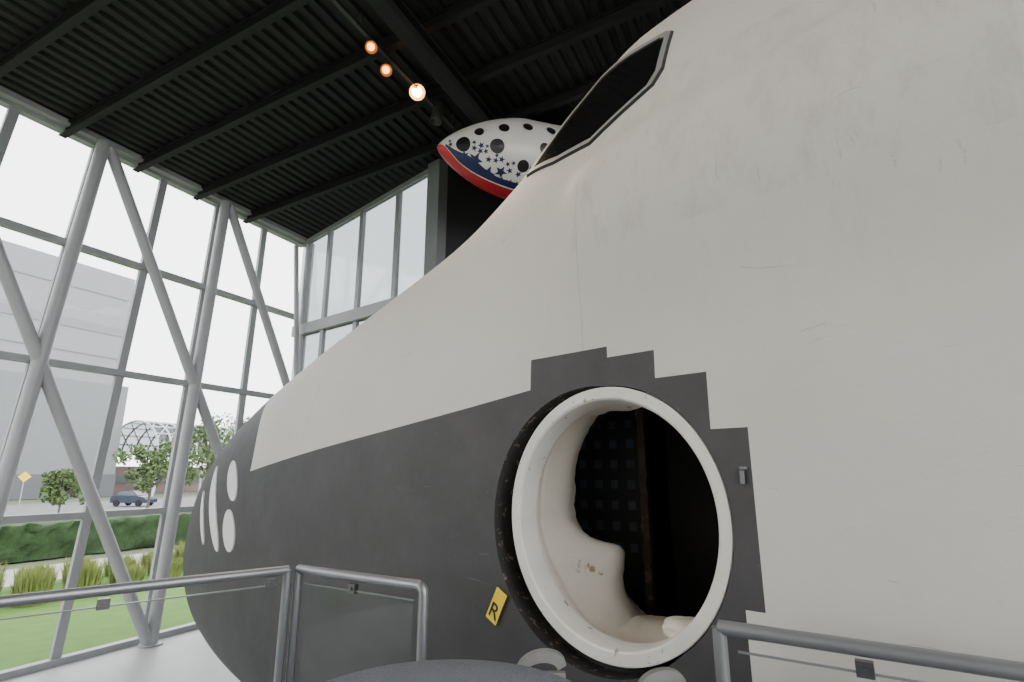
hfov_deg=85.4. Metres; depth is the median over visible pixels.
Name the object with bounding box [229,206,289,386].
diagonal brace
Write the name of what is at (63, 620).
window
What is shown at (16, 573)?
ornamental grass
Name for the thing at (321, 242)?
window
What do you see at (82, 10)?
roof beam
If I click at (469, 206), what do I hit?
wall
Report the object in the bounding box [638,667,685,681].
bracket
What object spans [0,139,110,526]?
steel column
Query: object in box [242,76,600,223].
roof beam
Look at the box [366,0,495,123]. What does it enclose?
girder
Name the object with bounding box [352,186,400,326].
window
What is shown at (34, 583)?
ornamental grass
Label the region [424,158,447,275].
wall pillar
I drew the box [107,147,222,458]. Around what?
diagonal brace
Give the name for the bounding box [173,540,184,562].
ornamental grass
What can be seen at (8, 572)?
paved path
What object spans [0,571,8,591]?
ornamental grass
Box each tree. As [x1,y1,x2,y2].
[37,468,84,512]
[112,441,172,507]
[156,437,198,486]
[172,413,233,481]
[222,408,257,438]
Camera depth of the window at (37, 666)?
9.12 m
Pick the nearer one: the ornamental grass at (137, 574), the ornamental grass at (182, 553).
the ornamental grass at (137, 574)
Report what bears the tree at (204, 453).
on the road
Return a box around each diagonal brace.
[0,237,151,644]
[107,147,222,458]
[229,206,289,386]
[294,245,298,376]
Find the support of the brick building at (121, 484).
on the ground at (58, 560)
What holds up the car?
on the road
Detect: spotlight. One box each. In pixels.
[365,40,377,53]
[380,58,391,76]
[409,82,425,100]
[429,101,443,125]
[452,123,463,133]
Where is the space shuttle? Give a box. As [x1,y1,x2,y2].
[183,0,1023,681]
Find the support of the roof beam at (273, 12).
attached to the ceiling
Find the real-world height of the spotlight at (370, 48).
0.357 m
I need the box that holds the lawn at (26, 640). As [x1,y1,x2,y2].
[0,570,194,670]
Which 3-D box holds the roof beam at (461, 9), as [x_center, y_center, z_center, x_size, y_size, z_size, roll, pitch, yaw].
[-0.243,-4.748,7.588,15.315,1.577,0.110,-6,-15,24]
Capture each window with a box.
[0,96,17,108]
[0,105,95,362]
[0,147,166,680]
[48,177,219,666]
[143,205,266,638]
[234,226,304,434]
[291,227,332,379]
[319,207,364,352]
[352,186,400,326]
[390,169,427,301]
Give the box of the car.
[110,491,157,506]
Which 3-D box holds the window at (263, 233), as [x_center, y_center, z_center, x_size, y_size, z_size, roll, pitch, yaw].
[-5.687,1.551,12.671,0.160,8.704,1.455,-6,-15,24]
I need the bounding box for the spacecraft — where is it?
[437,118,560,198]
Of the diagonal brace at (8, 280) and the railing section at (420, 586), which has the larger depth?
the diagonal brace at (8, 280)
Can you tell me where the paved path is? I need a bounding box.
[0,549,174,586]
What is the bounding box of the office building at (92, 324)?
[0,239,134,499]
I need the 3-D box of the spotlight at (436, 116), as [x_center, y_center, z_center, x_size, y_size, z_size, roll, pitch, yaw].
[-1.276,-3.870,9.446,0.258,0.382,0.213,0,-14,0]
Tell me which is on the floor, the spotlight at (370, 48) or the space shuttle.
the space shuttle
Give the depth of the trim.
10.30 m
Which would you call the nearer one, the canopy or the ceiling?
the ceiling
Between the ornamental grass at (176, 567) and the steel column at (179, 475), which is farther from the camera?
the ornamental grass at (176, 567)
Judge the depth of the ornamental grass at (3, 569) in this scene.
14.58 m
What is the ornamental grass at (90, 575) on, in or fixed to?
on the lawn at (26, 640)
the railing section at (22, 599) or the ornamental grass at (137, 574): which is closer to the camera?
the railing section at (22, 599)
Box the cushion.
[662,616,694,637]
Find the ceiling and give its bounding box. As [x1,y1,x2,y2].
[0,0,691,241]
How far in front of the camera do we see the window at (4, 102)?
8.78 m
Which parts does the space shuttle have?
equipment panel, vertical trim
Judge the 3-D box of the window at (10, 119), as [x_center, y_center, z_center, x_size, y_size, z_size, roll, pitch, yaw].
[-7.880,0.458,8.118,0.160,8.711,1.986,-6,-15,24]
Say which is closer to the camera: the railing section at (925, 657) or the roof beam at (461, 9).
the railing section at (925, 657)
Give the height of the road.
0.001 m
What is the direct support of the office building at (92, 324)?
on the ground at (58, 560)
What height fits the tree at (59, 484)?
3.438 m
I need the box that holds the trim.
[0,85,306,242]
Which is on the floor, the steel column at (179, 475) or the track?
the steel column at (179, 475)
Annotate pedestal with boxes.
[326,659,571,681]
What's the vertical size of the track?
0.305 m
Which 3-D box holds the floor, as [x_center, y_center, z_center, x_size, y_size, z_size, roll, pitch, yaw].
[0.214,4.595,6.289,15.650,0.200,24.200,-6,-15,24]
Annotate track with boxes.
[331,0,455,128]
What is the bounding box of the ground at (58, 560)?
[0,492,197,587]
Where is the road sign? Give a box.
[18,471,30,504]
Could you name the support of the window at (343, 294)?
on the floor
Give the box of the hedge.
[0,512,191,563]
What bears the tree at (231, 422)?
on the road
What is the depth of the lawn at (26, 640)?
11.59 m
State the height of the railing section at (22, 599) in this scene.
1.092 m
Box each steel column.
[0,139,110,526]
[138,200,230,647]
[299,242,311,372]
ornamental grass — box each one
[0,561,8,581]
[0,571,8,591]
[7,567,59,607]
[13,562,54,578]
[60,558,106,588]
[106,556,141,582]
[107,563,147,583]
[139,549,153,570]
[146,548,178,575]
[149,556,182,577]
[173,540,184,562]
[180,546,183,567]
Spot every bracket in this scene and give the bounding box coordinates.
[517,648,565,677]
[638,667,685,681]
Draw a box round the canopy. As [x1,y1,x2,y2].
[118,420,231,495]
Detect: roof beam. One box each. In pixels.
[0,0,113,77]
[58,0,313,138]
[132,0,500,172]
[193,0,676,200]
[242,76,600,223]
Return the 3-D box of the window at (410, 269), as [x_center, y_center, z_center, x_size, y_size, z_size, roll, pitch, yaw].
[-2.028,0.890,10.813,1.114,9.117,0.200,-10,-17,37]
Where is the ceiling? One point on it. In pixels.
(122, 43)
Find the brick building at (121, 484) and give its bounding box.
[113,466,204,493]
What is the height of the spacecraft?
1.682 m
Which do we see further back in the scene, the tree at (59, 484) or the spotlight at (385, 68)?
the tree at (59, 484)
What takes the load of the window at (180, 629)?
on the floor
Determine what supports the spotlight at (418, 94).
attached to the track
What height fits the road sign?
3.350 m
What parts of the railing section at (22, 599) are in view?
rail, post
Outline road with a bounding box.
[4,497,195,515]
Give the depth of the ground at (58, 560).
22.98 m
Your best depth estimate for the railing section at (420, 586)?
2.49 m
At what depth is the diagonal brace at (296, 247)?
13.40 m
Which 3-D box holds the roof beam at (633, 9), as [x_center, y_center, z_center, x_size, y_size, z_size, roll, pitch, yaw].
[0.277,-4.489,8.667,15.315,1.577,0.110,-6,-15,24]
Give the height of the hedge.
1.412 m
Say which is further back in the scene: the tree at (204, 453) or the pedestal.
the tree at (204, 453)
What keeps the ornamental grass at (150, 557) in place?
on the lawn at (26, 640)
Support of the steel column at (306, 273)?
on the floor
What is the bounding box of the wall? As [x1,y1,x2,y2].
[445,165,505,258]
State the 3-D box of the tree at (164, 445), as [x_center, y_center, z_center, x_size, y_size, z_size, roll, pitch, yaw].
[-30.816,11.997,50.580,3.941,6.387,5.300,6,-15,-22]
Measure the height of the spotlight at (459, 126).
0.384 m
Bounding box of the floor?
[0,629,240,681]
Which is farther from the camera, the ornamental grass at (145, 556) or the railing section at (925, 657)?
the ornamental grass at (145, 556)
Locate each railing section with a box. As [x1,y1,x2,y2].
[0,565,291,681]
[285,564,428,681]
[712,619,1023,681]

